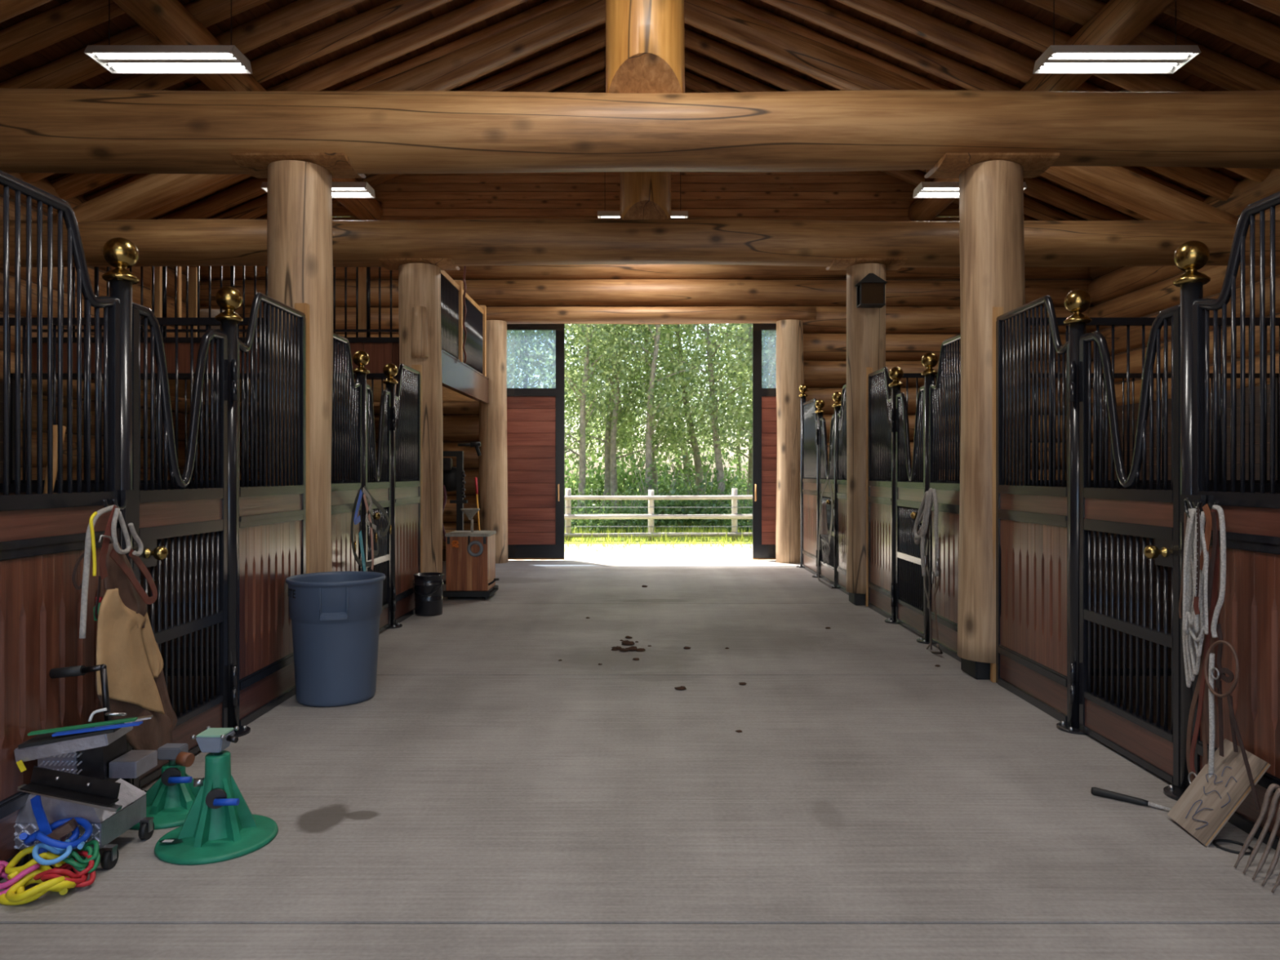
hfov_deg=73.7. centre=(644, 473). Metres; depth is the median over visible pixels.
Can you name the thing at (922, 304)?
wall
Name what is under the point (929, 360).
post
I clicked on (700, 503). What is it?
shrub
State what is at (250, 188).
rafter
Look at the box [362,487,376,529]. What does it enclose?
halter
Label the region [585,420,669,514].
shrub
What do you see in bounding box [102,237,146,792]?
post
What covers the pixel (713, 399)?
poplar tree
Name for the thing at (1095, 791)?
handle
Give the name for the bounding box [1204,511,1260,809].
bridle
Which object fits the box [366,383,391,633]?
door
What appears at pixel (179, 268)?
upright
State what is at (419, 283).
log post
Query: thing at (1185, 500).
carabiner
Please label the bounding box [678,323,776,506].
poplar tree
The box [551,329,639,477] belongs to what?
poplar tree
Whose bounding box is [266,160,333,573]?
log post
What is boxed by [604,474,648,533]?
shrub
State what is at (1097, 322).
wall
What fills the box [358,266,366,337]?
upright
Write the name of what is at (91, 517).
cord
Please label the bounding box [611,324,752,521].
poplar tree
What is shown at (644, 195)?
post
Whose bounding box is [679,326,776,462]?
poplar tree
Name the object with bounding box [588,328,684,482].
poplar tree
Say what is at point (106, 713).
ring
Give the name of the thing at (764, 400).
door
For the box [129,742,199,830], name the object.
stand
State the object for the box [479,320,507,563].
post
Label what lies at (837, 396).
post
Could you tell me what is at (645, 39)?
post
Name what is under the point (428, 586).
bucket
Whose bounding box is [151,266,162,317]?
upright
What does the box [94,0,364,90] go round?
rafter
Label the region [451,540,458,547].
cord
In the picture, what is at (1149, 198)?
rafter
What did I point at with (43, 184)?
wall
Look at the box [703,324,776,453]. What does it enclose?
poplar tree
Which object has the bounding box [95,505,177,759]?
farrier chaps
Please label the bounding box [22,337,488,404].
mezzanine
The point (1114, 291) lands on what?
wall
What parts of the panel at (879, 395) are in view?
rail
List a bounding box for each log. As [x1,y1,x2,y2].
[111,0,382,220]
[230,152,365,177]
[378,257,459,270]
[826,257,906,270]
[907,0,1176,221]
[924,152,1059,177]
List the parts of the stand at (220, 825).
name plate, knob, lever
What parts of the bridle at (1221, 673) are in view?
crown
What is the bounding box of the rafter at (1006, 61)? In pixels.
[835,0,1271,182]
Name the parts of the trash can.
handle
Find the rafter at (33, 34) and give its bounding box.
[0,0,125,66]
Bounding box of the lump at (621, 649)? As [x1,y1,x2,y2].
[619,648,629,651]
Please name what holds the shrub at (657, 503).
on the grass at (615, 538)
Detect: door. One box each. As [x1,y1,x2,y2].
[132,302,227,788]
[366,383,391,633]
[506,324,564,559]
[752,323,777,559]
[819,413,834,584]
[895,385,924,637]
[1079,303,1180,788]
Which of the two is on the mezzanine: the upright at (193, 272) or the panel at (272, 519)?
the upright at (193, 272)
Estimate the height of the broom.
1.344 m
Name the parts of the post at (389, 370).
plate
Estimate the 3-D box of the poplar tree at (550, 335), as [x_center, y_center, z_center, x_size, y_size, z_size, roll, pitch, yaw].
[-2.244,-3.985,23.343,4.340,10.775,4.186,0,0,-29]
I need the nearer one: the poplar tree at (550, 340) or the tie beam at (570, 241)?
the tie beam at (570, 241)
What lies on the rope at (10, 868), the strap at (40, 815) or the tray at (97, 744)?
the strap at (40, 815)
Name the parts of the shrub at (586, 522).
stem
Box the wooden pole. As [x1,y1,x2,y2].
[43,424,66,493]
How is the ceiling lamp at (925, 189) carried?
hanging from the rafter at (743, 6)
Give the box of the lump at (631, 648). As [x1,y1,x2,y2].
[625,646,636,650]
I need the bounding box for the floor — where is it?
[0,560,1279,959]
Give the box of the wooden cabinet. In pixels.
[443,530,498,599]
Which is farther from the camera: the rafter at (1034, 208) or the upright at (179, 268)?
the rafter at (1034, 208)
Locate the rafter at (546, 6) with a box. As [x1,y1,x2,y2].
[84,0,575,201]
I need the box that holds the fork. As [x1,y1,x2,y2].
[1233,783,1279,893]
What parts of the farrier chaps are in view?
waist panel, leg panel, leg panel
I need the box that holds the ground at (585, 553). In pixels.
[442,543,752,561]
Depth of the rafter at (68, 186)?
10.21 m
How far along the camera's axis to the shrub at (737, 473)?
27.13 m
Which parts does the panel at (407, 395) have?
rail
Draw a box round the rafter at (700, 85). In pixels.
[684,71,1039,221]
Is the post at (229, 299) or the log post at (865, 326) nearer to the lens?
the post at (229, 299)
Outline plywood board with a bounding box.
[1167,738,1271,846]
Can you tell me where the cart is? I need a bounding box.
[13,663,157,868]
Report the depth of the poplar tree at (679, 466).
29.45 m
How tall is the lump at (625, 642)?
0.038 m
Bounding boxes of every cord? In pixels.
[88,511,97,576]
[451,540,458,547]
[1213,839,1253,854]
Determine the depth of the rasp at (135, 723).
3.04 m
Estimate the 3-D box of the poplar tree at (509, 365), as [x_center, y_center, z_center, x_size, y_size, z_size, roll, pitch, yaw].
[-6.195,-5.500,23.137,5.592,13.807,4.945,0,0,22]
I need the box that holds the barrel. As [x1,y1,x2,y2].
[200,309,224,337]
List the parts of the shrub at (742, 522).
stem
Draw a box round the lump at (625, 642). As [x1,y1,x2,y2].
[621,640,634,644]
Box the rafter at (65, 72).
[0,0,270,88]
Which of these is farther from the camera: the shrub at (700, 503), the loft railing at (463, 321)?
the shrub at (700, 503)
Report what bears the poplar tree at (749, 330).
on the grass at (615, 538)
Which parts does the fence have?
post, post, rail, rail, rail, post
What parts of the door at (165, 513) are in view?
knob, rail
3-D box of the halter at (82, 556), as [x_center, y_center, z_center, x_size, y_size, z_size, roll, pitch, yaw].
[-2.103,0.430,3.222,0.010,0.280,0.180,0,0,-4]
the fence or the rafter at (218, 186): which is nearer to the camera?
the rafter at (218, 186)
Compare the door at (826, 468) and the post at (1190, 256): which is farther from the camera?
the door at (826, 468)
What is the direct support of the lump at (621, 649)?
on the floor
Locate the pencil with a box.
[16,760,26,772]
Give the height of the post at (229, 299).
2.408 m
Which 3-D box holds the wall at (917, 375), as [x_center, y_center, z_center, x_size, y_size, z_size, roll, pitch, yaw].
[4.735,0.160,9.200,4.230,2.480,0.044,0,0,0]
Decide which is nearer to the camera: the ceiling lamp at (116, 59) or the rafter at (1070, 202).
the ceiling lamp at (116, 59)
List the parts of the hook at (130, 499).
plate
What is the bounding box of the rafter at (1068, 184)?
[684,22,1152,220]
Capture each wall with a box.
[0,172,199,483]
[0,317,266,675]
[10,373,397,572]
[197,85,1093,560]
[888,373,1279,483]
[1026,317,1279,675]
[1088,168,1279,479]
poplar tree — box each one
[506,324,661,523]
[506,327,578,422]
[506,330,543,388]
[506,330,551,388]
[506,342,545,384]
[506,353,528,384]
[507,331,536,388]
[508,326,613,456]
[509,324,618,469]
[548,324,695,511]
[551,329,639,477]
[552,324,667,511]
[555,324,690,510]
[582,324,741,519]
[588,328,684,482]
[608,324,742,495]
[609,324,721,508]
[611,323,776,511]
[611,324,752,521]
[628,324,730,489]
[666,323,776,462]
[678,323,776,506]
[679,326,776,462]
[689,323,774,479]
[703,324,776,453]
[724,330,775,399]
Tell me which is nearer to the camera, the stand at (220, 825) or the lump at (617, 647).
the stand at (220, 825)
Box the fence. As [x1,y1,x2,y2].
[564,488,752,540]
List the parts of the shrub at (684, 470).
stem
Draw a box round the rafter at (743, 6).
[711,0,1206,202]
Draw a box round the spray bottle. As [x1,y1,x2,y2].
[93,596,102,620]
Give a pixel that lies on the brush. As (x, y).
(70, 825)
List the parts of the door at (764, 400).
handle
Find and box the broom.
[474,477,479,530]
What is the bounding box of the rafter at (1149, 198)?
[684,0,1239,224]
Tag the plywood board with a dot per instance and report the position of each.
(1206, 805)
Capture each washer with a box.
[160,767,181,786]
[204,787,226,808]
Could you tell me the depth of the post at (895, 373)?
8.02 m
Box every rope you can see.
[0,860,40,894]
[0,864,76,905]
[4,845,68,874]
[18,817,93,848]
[31,839,84,865]
[33,850,95,887]
[60,840,100,873]
[79,504,115,638]
[111,507,143,555]
[913,488,939,576]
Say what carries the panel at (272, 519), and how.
on the floor
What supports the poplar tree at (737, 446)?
on the grass at (615, 538)
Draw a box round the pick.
[88,707,106,721]
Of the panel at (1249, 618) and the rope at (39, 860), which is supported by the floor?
the panel at (1249, 618)
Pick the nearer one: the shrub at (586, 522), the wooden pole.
the wooden pole
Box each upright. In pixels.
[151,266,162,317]
[177,266,181,337]
[188,267,197,337]
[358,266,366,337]
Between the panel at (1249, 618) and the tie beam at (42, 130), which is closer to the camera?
the panel at (1249, 618)
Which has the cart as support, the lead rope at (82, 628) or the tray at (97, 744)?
the tray at (97, 744)
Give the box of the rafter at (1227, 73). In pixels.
[1023,0,1279,90]
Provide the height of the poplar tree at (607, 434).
10.088 m
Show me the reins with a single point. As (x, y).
(1220, 512)
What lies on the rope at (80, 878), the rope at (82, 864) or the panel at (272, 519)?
the rope at (82, 864)
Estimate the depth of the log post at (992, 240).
5.76 m
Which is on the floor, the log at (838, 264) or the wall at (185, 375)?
the wall at (185, 375)
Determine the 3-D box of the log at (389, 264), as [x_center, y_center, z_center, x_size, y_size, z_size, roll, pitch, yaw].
[-2.420,-2.240,9.200,0.760,0.050,0.450,0,0,0]
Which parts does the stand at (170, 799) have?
lever, knob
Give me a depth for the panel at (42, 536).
3.19 m
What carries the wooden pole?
on the floor
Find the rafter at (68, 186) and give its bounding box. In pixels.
[50,0,528,200]
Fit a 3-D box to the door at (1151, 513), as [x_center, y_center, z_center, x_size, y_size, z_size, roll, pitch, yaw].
[2.326,0.317,4.188,0.128,2.137,0.866,0,0,0]
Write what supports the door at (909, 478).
attached to the post at (929, 360)
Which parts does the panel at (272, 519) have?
rail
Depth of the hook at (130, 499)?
3.63 m
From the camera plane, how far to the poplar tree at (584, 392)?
21.01 m
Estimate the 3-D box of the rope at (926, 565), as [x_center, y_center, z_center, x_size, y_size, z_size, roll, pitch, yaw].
[2.235,0.825,6.663,0.075,1.237,0.471,0,0,0]
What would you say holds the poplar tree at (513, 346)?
on the grass at (615, 538)
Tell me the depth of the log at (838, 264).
9.03 m
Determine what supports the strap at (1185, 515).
hanging from the hook at (1198, 500)
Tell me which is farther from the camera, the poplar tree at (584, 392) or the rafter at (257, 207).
the poplar tree at (584, 392)
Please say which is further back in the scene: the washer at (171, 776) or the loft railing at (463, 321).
the loft railing at (463, 321)
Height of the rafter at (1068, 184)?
3.486 m
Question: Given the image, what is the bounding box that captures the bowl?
[460,508,479,519]
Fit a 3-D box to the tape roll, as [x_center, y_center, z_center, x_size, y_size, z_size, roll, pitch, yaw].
[-1.875,0.830,9.440,0.180,0.180,0.032,0,0,0]
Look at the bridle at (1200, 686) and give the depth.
3.45 m
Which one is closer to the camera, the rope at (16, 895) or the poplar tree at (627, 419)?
the rope at (16, 895)
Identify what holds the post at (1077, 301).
on the floor
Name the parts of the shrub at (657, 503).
stem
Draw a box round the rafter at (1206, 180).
[760,0,1239,200]
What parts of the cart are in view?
rail, angle rail, carry handle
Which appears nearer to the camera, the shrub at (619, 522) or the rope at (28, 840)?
the rope at (28, 840)
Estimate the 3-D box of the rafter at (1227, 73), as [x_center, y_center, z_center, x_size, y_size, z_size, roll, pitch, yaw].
[3.850,-4.779,8.472,7.692,3.486,0.270,0,0,0]
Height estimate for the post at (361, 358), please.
2.408 m
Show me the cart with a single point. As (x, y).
(78, 775)
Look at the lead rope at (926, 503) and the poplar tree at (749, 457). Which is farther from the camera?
the poplar tree at (749, 457)
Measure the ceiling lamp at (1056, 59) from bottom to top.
0.797 m
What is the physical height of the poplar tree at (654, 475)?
10.158 m
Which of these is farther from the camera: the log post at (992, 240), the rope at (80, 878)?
the log post at (992, 240)
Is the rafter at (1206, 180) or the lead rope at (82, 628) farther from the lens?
the rafter at (1206, 180)
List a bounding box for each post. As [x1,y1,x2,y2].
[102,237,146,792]
[214,286,250,737]
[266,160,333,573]
[352,350,369,571]
[382,363,402,628]
[398,262,443,573]
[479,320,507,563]
[605,0,684,93]
[619,171,671,219]
[775,319,804,563]
[795,384,808,568]
[812,399,825,577]
[828,391,841,588]
[845,262,885,606]
[884,366,903,623]
[916,352,937,644]
[957,160,1025,682]
[1056,288,1092,734]
[1163,240,1210,800]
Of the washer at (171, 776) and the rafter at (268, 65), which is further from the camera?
the rafter at (268, 65)
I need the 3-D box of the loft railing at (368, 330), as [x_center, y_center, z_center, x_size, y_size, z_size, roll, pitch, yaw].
[-4.775,-1.990,9.420,4.150,0.980,0.044,0,0,0]
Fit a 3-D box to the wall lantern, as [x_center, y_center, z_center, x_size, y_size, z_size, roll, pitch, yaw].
[2.360,-1.917,8.910,0.300,0.345,0.180,0,0,0]
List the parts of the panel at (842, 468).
rail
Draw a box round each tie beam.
[0,88,1279,173]
[0,217,1279,267]
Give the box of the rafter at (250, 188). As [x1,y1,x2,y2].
[156,27,605,219]
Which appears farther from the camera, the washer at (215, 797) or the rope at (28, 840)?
the washer at (215, 797)
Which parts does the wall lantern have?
frame, pane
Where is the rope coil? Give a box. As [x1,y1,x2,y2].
[1182,508,1208,688]
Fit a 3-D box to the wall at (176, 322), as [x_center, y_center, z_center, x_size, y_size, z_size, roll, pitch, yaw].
[-4.735,0.160,5.930,4.230,2.480,0.044,0,0,0]
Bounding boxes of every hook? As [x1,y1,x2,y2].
[102,489,139,528]
[1180,494,1219,524]
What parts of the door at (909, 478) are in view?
rail, knob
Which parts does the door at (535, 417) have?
handle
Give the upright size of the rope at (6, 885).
0.096 m
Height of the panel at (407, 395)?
2.454 m
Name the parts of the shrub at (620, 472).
stem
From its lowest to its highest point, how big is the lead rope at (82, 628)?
0.489 m
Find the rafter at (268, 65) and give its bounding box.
[19,0,452,183]
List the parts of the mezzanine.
edge rail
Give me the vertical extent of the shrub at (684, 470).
3.860 m
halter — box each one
[71,552,101,620]
[351,485,391,567]
[353,489,362,524]
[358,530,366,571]
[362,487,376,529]
[363,493,373,570]
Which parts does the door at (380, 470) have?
knob, rail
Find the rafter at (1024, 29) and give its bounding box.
[921,0,1201,92]
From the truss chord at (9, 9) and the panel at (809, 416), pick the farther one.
the panel at (809, 416)
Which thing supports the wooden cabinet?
on the floor
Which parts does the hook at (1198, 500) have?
plate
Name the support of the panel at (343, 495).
on the floor
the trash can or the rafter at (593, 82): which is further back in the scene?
the rafter at (593, 82)
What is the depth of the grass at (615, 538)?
17.91 m
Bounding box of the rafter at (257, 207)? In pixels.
[209,49,605,218]
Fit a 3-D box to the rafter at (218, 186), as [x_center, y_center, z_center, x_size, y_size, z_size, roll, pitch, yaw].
[-3.852,-4.789,11.512,7.696,3.475,0.266,0,0,0]
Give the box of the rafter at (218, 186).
[132,21,605,219]
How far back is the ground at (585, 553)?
15.41 m
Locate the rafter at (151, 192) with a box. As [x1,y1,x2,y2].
[53,0,605,222]
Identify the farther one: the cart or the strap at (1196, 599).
the strap at (1196, 599)
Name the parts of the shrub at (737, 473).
stem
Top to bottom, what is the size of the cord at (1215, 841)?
0.010 m
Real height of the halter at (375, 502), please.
0.651 m
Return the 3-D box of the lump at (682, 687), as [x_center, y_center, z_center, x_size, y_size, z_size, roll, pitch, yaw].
[0.231,1.388,5.535,0.080,0.023,0.049,0,0,0]
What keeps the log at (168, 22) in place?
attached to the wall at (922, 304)
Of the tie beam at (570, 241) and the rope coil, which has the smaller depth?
the rope coil
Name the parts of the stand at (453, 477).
motor, cross arm, chain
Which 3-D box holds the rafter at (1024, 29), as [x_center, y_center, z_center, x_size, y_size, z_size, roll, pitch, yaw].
[3.851,-4.780,9.087,7.694,3.479,0.261,0,0,0]
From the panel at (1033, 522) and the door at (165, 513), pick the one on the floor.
the panel at (1033, 522)
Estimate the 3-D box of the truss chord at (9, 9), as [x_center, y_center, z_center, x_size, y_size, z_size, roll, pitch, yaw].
[-3.252,-3.876,5.923,6.227,2.845,0.361,0,0,0]
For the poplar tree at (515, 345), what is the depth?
21.55 m
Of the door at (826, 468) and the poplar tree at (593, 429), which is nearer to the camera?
the door at (826, 468)
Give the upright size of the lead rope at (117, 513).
0.202 m
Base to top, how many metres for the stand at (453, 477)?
1.811 m
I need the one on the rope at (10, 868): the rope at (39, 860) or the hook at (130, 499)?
the rope at (39, 860)
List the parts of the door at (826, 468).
rail, knob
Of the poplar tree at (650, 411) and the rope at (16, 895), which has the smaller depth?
the rope at (16, 895)
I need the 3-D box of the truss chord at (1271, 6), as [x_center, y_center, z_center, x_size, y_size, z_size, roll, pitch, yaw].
[3.255,-3.868,5.922,6.220,2.857,0.355,0,0,0]
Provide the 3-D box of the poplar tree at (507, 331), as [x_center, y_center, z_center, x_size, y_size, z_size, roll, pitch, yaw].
[-4.199,-3.629,25.391,4.054,10.065,3.909,0,0,-5]
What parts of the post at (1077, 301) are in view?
plate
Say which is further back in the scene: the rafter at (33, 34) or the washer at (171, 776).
the rafter at (33, 34)
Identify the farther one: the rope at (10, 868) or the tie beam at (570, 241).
the tie beam at (570, 241)
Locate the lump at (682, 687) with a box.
[674,685,686,689]
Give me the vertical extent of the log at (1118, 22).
0.434 m
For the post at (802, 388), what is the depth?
12.74 m
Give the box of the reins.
[1198,505,1226,777]
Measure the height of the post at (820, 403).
2.408 m
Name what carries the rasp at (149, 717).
on the cart
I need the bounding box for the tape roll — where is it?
[466,540,483,556]
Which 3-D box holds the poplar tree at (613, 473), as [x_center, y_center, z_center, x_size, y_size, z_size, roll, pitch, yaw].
[-0.605,-3.746,22.225,4.148,10.298,4.000,0,0,5]
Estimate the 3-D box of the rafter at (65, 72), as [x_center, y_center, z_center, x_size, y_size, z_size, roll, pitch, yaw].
[-3.852,-4.789,8.462,7.696,3.475,0.266,0,0,0]
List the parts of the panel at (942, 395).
rail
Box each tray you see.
[13,726,133,761]
[14,794,146,848]
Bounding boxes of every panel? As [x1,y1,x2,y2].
[0,169,120,880]
[237,292,306,727]
[330,332,362,571]
[395,363,420,623]
[802,398,817,575]
[836,383,848,595]
[867,366,891,618]
[928,333,960,662]
[995,295,1069,724]
[1191,191,1279,849]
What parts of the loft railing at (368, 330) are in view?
foot rail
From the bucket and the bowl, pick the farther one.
the bowl
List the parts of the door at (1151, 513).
rail, knob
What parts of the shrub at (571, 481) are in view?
stem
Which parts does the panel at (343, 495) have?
rail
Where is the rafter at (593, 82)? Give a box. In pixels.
[255,70,605,219]
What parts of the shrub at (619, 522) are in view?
stem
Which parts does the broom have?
handle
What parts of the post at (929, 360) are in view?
plate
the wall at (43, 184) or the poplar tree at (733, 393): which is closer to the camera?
the wall at (43, 184)
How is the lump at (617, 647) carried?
on the floor
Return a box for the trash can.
[285,571,385,706]
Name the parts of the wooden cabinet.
lid, lever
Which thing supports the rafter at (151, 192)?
on the tie beam at (570, 241)
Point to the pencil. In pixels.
(20, 763)
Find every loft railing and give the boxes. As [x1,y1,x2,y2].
[31,266,399,337]
[440,266,486,376]
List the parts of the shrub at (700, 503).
stem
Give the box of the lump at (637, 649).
[635,648,645,651]
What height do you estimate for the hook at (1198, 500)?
0.120 m
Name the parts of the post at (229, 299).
plate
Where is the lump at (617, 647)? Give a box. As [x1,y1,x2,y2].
[611,645,622,649]
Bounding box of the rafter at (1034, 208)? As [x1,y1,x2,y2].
[684,49,1084,221]
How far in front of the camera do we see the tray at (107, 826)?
3.05 m
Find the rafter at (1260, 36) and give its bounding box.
[1163,0,1279,62]
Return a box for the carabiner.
[1183,497,1193,518]
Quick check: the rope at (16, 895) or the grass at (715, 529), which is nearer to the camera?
the rope at (16, 895)
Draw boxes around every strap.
[30,795,52,854]
[1178,511,1186,618]
[1193,506,1199,614]
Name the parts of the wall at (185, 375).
frame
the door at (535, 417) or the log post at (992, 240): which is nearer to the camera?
the log post at (992, 240)
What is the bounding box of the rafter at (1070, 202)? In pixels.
[684,27,1136,220]
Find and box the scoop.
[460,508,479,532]
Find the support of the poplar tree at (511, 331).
on the grass at (615, 538)
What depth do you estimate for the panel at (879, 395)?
8.57 m
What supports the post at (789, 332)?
on the floor
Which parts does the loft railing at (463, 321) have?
railing post, handrail, railing post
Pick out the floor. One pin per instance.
(494, 796)
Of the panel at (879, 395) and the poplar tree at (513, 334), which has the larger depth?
the poplar tree at (513, 334)
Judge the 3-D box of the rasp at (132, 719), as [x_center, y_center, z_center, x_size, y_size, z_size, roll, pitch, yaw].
[-2.025,0.912,3.080,0.341,0.035,0.030,0,0,-14]
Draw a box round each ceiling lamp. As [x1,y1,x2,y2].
[84,0,252,73]
[260,177,375,198]
[597,171,688,217]
[912,168,1026,198]
[1032,0,1200,73]
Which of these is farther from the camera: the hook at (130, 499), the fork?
the hook at (130, 499)
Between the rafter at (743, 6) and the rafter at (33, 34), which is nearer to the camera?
the rafter at (33, 34)
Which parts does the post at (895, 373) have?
plate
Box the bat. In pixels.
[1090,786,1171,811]
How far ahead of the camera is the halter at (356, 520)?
6.33 m
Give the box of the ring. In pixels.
[104,712,126,715]
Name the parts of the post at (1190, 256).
plate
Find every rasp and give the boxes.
[27,717,137,735]
[52,720,142,736]
[94,715,152,727]
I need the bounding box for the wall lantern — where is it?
[854,273,887,307]
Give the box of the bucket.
[413,572,444,616]
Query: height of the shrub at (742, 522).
1.647 m
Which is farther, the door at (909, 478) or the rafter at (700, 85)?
the rafter at (700, 85)
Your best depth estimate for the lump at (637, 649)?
6.71 m
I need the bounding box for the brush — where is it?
[46,817,78,839]
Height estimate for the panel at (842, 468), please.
2.454 m
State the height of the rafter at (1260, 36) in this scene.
3.481 m
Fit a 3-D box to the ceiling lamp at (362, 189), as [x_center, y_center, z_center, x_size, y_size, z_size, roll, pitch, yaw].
[-4.120,-4.049,10.800,1.300,0.998,0.400,0,0,0]
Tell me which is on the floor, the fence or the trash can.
the trash can
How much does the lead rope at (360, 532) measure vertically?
0.330 m
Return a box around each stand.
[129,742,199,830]
[154,725,278,865]
[442,441,481,584]
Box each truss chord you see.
[0,0,52,22]
[1242,0,1279,16]
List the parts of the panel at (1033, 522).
rail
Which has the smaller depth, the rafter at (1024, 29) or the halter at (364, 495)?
the halter at (364, 495)
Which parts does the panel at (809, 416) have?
rail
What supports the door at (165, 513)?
attached to the post at (120, 253)
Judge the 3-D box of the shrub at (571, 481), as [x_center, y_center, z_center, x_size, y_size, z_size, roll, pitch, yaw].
[-2.468,-0.249,27.909,2.239,3.425,2.802,0,0,-41]
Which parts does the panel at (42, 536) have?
rail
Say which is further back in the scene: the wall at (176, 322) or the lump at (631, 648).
the lump at (631, 648)
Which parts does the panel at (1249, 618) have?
rail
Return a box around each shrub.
[564,428,604,514]
[571,464,617,533]
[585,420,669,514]
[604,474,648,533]
[624,443,689,532]
[656,398,734,513]
[670,443,740,531]
[706,438,748,510]
[722,464,752,532]
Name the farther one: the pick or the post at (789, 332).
the post at (789, 332)
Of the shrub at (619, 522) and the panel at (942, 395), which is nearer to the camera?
the panel at (942, 395)
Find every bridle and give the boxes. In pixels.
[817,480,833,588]
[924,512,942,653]
[1186,503,1219,783]
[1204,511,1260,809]
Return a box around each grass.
[564,483,752,543]
[564,520,752,551]
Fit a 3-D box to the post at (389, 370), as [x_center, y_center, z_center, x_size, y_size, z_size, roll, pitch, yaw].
[-2.324,0.196,7.800,0.210,2.408,0.210,0,0,0]

